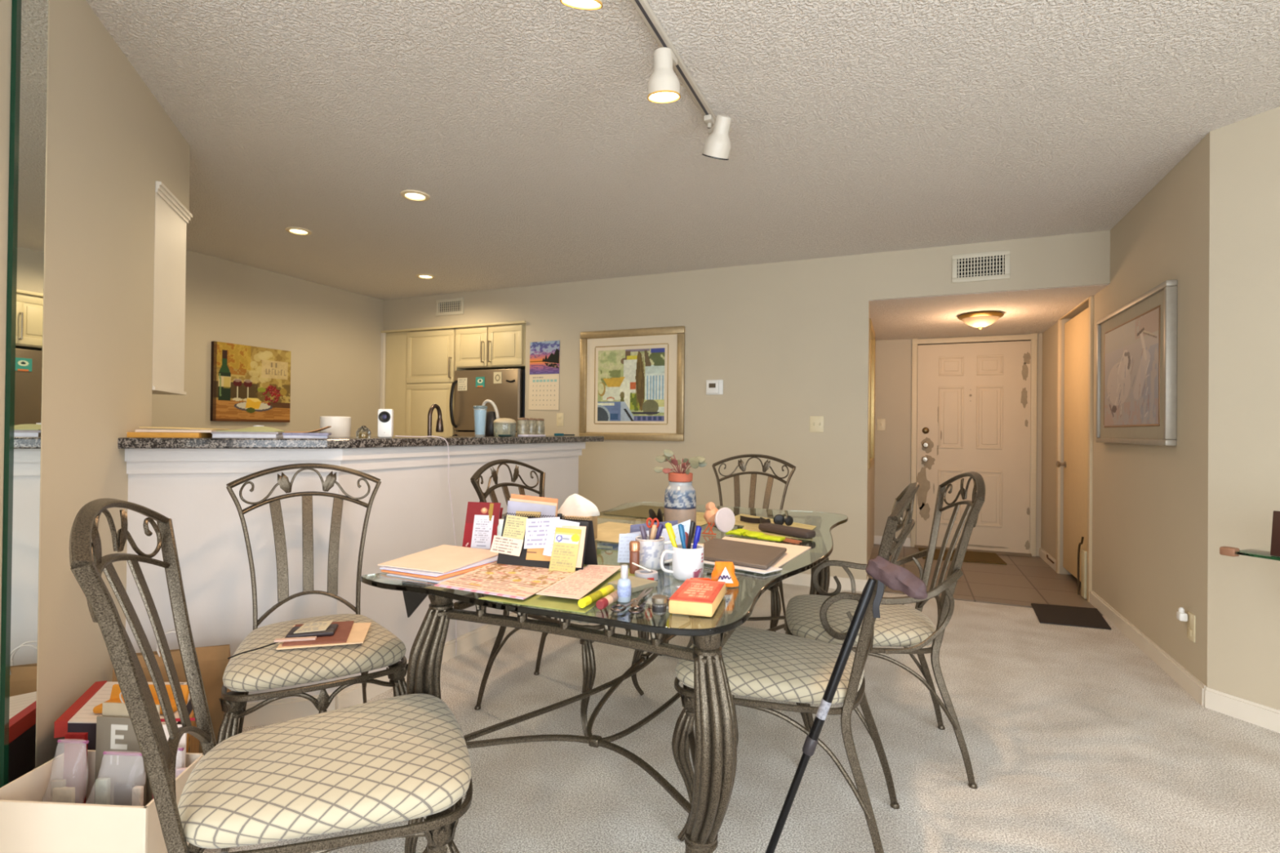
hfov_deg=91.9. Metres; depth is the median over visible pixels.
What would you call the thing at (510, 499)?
envelope
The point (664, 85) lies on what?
track spotlight
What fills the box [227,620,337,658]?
wallet
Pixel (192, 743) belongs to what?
amber mailer
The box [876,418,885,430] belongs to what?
light switch
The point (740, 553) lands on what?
folder
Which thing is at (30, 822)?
storage bin
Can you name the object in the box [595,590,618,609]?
highlighter
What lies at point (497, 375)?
magnet
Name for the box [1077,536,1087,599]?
guard
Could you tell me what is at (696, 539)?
pen
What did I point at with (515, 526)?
paper note
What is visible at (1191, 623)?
wall outlet
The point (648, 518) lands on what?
scissors
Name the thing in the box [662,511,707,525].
sheet
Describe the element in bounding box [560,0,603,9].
track spotlight
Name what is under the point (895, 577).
pouch
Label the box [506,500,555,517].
envelope
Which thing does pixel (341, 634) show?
paper
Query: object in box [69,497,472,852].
dining chair
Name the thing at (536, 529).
paper note
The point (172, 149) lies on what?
wall
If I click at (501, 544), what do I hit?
paper note
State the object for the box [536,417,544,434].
jar
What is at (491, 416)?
iron
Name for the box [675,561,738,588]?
bag
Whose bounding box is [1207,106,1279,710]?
wall
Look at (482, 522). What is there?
card
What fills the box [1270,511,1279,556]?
frame
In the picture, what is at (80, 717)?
carton
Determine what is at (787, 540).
fan
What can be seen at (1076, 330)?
door
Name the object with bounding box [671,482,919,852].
dining chair
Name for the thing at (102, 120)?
wall
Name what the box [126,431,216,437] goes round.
envelope
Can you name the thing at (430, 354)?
pantry cabinet
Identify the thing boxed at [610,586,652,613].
scissors
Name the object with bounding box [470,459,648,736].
dining chair
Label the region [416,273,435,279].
recessed light
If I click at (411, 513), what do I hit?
wall
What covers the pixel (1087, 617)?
door mat
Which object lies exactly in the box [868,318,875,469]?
wall frame
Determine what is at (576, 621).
seat cushion
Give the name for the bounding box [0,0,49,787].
wall mirror
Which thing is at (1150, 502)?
wall
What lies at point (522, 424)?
jar
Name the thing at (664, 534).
mail letter
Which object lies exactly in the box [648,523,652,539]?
pen
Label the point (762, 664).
seat cushion
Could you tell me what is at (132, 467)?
trim
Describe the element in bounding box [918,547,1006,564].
door mat
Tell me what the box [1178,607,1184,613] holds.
bottle
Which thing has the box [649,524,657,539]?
pen
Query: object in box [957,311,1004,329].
ceiling lamp
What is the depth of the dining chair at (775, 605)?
3.64 m
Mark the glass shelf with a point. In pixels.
(1262, 553)
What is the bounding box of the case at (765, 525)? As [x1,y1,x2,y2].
[740,515,815,538]
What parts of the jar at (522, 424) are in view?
lid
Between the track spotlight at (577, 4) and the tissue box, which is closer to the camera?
the track spotlight at (577, 4)
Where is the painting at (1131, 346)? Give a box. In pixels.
[1104,307,1159,426]
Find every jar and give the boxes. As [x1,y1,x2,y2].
[516,417,528,436]
[528,417,537,434]
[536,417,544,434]
[651,594,666,615]
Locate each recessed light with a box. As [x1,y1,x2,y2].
[284,226,311,235]
[400,190,430,201]
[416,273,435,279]
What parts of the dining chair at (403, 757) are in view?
rail, rail, post, post, rail, seat frame, leg, leg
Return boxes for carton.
[53,680,192,750]
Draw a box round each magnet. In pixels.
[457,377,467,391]
[475,377,484,386]
[493,372,502,383]
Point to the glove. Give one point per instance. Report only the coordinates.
(757, 535)
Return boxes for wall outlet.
[556,413,564,426]
[1186,611,1195,642]
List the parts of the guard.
handle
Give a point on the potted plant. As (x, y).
(685, 476)
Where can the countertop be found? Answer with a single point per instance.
(211, 442)
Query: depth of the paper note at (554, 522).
1.69 m
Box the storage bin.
[0,750,204,852]
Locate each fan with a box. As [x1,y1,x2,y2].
[702,502,735,534]
[765,533,801,544]
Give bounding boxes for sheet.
[379,555,497,577]
[381,560,497,580]
[386,573,465,582]
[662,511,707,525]
[703,560,782,573]
[722,536,811,567]
[734,513,816,529]
[742,525,813,540]
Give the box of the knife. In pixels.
[554,433,574,435]
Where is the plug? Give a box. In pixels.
[1176,607,1187,621]
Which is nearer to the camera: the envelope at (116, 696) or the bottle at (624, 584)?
the bottle at (624, 584)
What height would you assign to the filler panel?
2.100 m
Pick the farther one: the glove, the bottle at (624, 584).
the glove
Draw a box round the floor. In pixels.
[204,583,1279,852]
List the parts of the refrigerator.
handle, door, edge trim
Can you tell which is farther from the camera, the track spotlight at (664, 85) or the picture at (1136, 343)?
the picture at (1136, 343)
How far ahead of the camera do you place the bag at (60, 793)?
1.50 m
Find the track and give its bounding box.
[631,0,715,120]
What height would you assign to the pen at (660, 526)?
0.116 m
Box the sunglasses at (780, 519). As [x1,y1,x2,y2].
[773,514,793,525]
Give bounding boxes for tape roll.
[631,562,657,580]
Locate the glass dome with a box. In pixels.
[355,425,371,437]
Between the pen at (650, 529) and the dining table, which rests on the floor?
the dining table
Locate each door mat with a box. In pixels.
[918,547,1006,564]
[1031,603,1111,629]
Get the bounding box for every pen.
[640,525,647,539]
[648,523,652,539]
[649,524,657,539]
[654,523,663,539]
[665,522,677,547]
[678,524,686,548]
[684,532,688,547]
[686,520,695,549]
[692,525,701,549]
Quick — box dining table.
[360,502,848,852]
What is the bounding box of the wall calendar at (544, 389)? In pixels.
[528,340,559,409]
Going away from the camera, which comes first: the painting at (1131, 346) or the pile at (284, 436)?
the pile at (284, 436)
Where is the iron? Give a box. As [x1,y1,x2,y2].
[481,399,499,435]
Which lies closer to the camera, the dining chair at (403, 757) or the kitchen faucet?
the dining chair at (403, 757)
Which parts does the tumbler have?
lid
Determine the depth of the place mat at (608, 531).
2.36 m
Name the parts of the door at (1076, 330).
knob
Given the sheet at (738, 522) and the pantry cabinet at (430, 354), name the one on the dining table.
the sheet at (738, 522)
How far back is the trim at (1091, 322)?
4.27 m
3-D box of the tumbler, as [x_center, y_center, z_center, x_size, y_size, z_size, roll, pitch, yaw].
[-0.888,-0.029,3.442,0.077,0.172,0.077,0,0,23]
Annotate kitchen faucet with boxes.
[427,404,444,435]
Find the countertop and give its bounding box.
[117,435,604,448]
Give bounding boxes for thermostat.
[706,379,723,395]
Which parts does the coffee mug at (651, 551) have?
handle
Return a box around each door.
[915,340,1031,556]
[1055,306,1088,581]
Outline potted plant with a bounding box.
[653,448,706,482]
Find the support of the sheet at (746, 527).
on the dining table
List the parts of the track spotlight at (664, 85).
bulb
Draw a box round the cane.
[764,577,875,852]
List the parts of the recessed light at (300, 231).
bulb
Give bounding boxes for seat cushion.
[177,693,471,848]
[222,613,405,691]
[558,617,594,623]
[675,626,864,704]
[786,594,935,646]
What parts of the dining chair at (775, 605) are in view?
leg, post, rail, rail, leg, post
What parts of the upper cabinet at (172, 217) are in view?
crown moulding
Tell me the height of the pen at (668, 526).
0.132 m
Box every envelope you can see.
[93,684,189,714]
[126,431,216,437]
[284,426,331,432]
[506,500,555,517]
[509,497,557,517]
[511,493,558,515]
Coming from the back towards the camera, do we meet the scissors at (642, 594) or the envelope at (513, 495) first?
the envelope at (513, 495)
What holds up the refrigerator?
on the floor
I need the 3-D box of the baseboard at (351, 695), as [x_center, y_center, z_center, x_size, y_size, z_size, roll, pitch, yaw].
[-0.817,1.113,3.373,0.014,0.085,1.977,0,0,23]
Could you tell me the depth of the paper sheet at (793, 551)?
2.04 m
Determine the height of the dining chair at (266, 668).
1.011 m
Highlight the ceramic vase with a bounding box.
[663,480,696,533]
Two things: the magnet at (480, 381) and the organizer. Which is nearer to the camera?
the organizer
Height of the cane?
0.786 m
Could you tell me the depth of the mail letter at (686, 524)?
1.82 m
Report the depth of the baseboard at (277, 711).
2.39 m
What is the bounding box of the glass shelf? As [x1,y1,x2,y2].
[1219,546,1279,560]
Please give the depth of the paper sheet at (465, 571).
1.61 m
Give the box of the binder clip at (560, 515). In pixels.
[557,513,562,519]
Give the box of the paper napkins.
[518,434,545,436]
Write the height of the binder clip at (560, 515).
0.022 m
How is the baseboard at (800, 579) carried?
attached to the wall at (780, 366)
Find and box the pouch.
[865,555,927,617]
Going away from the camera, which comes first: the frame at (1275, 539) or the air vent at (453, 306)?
the frame at (1275, 539)
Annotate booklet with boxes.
[93,715,146,806]
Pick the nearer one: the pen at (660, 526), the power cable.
the pen at (660, 526)
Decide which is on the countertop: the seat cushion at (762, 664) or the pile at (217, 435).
the pile at (217, 435)
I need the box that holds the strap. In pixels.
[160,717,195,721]
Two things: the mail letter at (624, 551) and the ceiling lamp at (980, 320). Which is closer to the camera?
the mail letter at (624, 551)
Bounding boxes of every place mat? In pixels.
[478,568,640,613]
[595,521,635,542]
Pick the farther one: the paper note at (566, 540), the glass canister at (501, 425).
the glass canister at (501, 425)
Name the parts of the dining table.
corner bracket, table leg, apron rail, apron rail, glass, table leg, apron rail, table leg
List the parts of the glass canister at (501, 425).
lid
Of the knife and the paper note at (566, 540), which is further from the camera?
the knife
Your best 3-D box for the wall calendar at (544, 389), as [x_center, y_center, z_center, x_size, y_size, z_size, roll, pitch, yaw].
[-0.859,-0.459,5.540,0.317,0.625,0.007,0,0,24]
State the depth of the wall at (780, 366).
4.77 m
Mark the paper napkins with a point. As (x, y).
(519, 435)
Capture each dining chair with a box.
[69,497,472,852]
[216,462,408,851]
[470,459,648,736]
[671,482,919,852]
[686,453,795,647]
[784,471,985,788]
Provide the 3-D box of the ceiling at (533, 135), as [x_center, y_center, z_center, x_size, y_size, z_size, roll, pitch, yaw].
[-0.361,-1.342,1.420,8.600,0.100,7.500,0,0,23]
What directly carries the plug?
attached to the wall outlet at (1191, 623)
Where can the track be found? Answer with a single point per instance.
(643, 8)
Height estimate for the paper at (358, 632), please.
0.004 m
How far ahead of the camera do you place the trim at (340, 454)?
2.42 m
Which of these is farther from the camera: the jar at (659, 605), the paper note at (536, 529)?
the paper note at (536, 529)
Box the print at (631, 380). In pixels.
[597,347,664,421]
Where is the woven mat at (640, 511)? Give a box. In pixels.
[603,505,663,518]
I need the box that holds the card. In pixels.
[462,502,502,550]
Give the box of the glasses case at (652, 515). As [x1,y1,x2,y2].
[648,508,663,523]
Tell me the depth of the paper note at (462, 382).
5.85 m
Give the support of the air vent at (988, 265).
in the wall at (780, 366)
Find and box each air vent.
[435,297,463,315]
[951,249,1010,283]
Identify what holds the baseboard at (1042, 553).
attached to the wall at (1150, 502)
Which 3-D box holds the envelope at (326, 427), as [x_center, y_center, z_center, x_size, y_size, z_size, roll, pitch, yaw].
[-1.353,0.011,2.542,0.152,0.028,0.200,1,0,-19]
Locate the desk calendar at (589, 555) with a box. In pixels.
[497,512,597,570]
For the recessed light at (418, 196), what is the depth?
3.45 m
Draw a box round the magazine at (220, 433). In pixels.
[211,431,284,434]
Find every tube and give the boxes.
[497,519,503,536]
[629,540,639,573]
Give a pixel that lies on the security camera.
(385, 416)
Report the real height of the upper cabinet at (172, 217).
0.834 m
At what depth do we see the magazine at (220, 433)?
2.38 m
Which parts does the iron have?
handle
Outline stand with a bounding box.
[497,434,511,436]
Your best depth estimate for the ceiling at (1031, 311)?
4.84 m
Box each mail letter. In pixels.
[617,533,639,562]
[626,528,668,559]
[630,520,677,533]
[667,519,690,559]
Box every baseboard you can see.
[238,693,335,727]
[335,612,532,709]
[782,573,866,591]
[874,535,910,546]
[1039,546,1056,571]
[1089,590,1206,706]
[1204,686,1279,733]
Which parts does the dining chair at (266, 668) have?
leg, post, rail, rail, rail, seat frame, post, leg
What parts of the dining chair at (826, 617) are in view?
leg, seat frame, rail, post, post, rail, rail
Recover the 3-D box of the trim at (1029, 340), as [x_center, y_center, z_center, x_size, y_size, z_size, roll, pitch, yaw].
[3.243,0.197,6.059,0.990,2.050,0.004,0,0,23]
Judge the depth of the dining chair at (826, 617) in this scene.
2.11 m
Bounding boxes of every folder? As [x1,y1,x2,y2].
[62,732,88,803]
[102,702,159,804]
[138,426,227,430]
[162,724,186,767]
[216,426,284,431]
[377,544,498,573]
[702,537,786,569]
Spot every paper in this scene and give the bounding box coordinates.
[276,622,371,649]
[282,620,354,646]
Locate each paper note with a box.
[489,535,523,556]
[502,515,528,539]
[524,516,559,548]
[525,547,551,560]
[542,517,579,556]
[548,527,581,572]
[561,525,586,568]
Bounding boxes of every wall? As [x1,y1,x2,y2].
[0,0,156,770]
[125,455,578,702]
[151,249,382,436]
[155,100,190,211]
[382,230,1110,579]
[867,339,875,563]
[874,333,1042,555]
[1040,132,1209,686]
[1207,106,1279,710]
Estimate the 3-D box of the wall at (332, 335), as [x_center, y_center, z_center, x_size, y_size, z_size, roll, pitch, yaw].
[-3.438,-0.085,4.546,0.120,2.440,5.255,0,0,23]
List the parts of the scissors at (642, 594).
blade, blade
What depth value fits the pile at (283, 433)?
2.45 m
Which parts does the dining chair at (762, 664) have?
leg, leg, seat frame, rail, post, post, rail, rail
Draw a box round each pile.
[134,429,222,432]
[212,433,283,438]
[282,432,331,435]
[283,435,328,438]
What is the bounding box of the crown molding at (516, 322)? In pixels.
[380,320,525,333]
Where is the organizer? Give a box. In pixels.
[501,512,564,519]
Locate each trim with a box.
[124,442,585,461]
[126,448,582,474]
[910,333,1037,556]
[915,339,1031,521]
[1056,295,1093,602]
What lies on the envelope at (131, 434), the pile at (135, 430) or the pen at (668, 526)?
the pile at (135, 430)
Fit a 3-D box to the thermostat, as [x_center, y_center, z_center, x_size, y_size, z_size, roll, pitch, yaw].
[0.588,-0.311,4.908,0.140,0.118,0.030,0,0,23]
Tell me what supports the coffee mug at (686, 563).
on the dining table
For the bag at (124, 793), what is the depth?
1.49 m
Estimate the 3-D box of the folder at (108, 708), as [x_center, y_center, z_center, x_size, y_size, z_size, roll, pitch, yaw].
[-1.304,0.919,1.581,0.155,0.420,0.010,1,0,4]
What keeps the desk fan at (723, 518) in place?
on the dining table
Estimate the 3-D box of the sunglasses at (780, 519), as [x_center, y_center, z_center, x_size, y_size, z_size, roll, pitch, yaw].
[0.571,0.378,2.471,0.076,0.052,0.029,0,0,23]
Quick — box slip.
[274,635,316,642]
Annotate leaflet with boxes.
[434,561,577,599]
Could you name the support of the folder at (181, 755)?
in the storage bin
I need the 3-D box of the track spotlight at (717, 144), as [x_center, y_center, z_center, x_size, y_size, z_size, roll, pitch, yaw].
[0.311,-1.155,2.474,0.129,0.204,0.148,0,0,23]
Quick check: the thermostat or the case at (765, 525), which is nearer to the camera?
the case at (765, 525)
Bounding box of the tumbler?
[473,405,487,434]
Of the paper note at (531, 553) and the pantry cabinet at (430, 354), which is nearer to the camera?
the paper note at (531, 553)
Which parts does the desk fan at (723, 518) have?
fan knob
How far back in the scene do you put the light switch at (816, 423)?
4.60 m
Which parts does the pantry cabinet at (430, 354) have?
door, door, handle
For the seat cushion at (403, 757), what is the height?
0.076 m
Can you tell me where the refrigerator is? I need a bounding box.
[448,368,524,435]
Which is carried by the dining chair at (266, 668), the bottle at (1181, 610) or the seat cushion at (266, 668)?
the seat cushion at (266, 668)
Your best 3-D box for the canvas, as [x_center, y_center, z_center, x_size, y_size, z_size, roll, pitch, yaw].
[-3.144,-0.344,5.032,0.034,0.610,0.644,0,0,23]
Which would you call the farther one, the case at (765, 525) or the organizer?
the case at (765, 525)
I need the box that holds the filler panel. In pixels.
[379,331,408,436]
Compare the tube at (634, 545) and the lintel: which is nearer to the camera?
the tube at (634, 545)
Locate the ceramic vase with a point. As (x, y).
(680, 498)
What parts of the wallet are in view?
cord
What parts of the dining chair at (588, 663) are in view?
post, rail, rail, post, seat frame, leg, leg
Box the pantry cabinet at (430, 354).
[405,328,468,435]
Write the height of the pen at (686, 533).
0.107 m
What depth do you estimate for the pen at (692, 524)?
1.61 m
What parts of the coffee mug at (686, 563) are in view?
handle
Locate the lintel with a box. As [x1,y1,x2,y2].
[1062,300,1088,319]
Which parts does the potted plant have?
terracotta pot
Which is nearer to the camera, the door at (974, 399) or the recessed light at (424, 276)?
the recessed light at (424, 276)
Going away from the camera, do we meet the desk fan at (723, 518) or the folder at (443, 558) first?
the folder at (443, 558)
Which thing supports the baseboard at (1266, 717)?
attached to the wall at (1243, 592)
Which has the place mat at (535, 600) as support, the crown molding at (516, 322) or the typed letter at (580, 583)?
the typed letter at (580, 583)
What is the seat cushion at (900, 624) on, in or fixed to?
on the dining chair at (826, 617)
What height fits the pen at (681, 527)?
0.132 m
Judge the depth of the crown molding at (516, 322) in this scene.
5.89 m
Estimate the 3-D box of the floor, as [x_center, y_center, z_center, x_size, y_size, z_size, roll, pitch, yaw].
[-0.638,1.196,1.456,8.000,0.100,7.380,0,0,23]
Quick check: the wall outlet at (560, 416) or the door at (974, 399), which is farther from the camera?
the door at (974, 399)
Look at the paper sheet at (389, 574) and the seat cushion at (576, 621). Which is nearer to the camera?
the paper sheet at (389, 574)
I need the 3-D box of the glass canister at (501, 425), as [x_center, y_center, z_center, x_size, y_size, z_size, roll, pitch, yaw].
[-0.801,0.004,3.671,0.132,0.110,0.131,0,0,23]
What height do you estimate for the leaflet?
0.002 m
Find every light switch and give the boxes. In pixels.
[809,416,823,432]
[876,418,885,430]
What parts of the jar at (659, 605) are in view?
lid, glass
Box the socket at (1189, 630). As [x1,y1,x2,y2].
[1187,628,1191,635]
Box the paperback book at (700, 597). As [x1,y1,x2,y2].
[668,578,725,617]
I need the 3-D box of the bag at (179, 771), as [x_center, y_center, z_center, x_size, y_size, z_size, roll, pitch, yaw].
[-1.158,0.875,1.528,0.075,0.150,0.044,1,0,-2]
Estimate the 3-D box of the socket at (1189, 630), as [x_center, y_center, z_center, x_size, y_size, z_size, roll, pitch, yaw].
[2.453,0.917,2.764,0.004,0.028,0.032,0,0,23]
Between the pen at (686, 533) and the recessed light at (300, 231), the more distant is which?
the recessed light at (300, 231)
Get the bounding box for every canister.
[320,416,351,437]
[493,417,515,436]
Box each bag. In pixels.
[50,739,88,803]
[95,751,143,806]
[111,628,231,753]
[152,747,186,799]
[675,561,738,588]
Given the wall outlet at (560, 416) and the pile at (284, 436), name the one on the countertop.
the pile at (284, 436)
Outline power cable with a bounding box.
[394,435,456,654]
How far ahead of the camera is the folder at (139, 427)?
2.34 m
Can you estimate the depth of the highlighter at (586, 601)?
1.37 m
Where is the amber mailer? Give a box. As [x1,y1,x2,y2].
[186,710,199,753]
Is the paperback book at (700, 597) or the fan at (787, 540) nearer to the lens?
the paperback book at (700, 597)
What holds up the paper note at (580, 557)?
attached to the desk calendar at (589, 555)
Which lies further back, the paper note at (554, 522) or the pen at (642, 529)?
the pen at (642, 529)
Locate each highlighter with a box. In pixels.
[577,584,613,608]
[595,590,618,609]
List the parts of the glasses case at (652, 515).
lid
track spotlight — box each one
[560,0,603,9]
[647,47,680,103]
[702,114,731,159]
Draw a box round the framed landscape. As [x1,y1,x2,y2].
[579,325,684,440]
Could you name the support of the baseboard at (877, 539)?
attached to the wall at (893, 374)
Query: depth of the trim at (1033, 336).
5.91 m
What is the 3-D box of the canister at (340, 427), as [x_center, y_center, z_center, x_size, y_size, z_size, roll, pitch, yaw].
[-1.364,0.001,2.775,0.127,0.092,0.127,0,0,23]
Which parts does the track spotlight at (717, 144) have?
swivel stem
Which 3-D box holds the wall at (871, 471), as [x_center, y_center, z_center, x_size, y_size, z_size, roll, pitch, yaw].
[1.998,-0.020,5.522,0.100,2.440,1.975,0,0,23]
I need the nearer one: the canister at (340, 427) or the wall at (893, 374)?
the canister at (340, 427)
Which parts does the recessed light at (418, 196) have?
bulb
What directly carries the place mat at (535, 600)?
on the dining table
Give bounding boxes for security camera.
[377,408,393,437]
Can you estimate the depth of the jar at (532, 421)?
3.84 m
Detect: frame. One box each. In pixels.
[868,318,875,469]
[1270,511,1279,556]
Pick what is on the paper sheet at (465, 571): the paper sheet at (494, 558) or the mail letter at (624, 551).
the paper sheet at (494, 558)
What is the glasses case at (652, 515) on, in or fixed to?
on the dining table
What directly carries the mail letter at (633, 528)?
in the rack
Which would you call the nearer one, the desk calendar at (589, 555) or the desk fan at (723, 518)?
the desk calendar at (589, 555)
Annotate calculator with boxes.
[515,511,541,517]
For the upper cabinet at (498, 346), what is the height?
0.390 m
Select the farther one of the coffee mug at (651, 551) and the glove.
the glove
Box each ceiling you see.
[85,0,1279,300]
[868,284,1109,340]
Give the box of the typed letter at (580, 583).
[535,564,620,599]
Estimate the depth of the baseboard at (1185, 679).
3.14 m
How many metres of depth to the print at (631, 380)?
5.19 m
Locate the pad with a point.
(637, 584)
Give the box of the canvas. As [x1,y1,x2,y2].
[209,341,290,422]
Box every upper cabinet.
[151,181,192,395]
[454,323,525,370]
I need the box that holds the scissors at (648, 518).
[645,517,659,539]
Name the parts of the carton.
printed lid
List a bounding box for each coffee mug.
[635,534,672,570]
[659,543,703,581]
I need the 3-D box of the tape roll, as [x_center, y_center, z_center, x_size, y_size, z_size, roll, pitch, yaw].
[0.009,0.377,1.613,0.076,0.037,0.060,0,0,23]
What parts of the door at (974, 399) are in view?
knob, knob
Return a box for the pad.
[607,575,657,592]
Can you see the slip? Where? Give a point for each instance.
(300, 638)
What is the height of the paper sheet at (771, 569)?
0.003 m
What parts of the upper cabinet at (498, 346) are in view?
door, handle, handle, door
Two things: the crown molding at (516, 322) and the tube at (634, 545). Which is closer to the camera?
the tube at (634, 545)
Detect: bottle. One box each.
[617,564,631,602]
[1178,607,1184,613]
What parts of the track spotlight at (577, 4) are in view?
bulb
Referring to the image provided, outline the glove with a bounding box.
[725,528,786,542]
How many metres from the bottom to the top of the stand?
0.013 m
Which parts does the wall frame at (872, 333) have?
glass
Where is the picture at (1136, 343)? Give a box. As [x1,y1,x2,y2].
[1095,280,1177,445]
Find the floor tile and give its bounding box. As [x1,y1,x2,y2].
[867,543,1102,615]
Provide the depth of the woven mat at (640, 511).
2.92 m
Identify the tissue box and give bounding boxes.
[557,493,599,539]

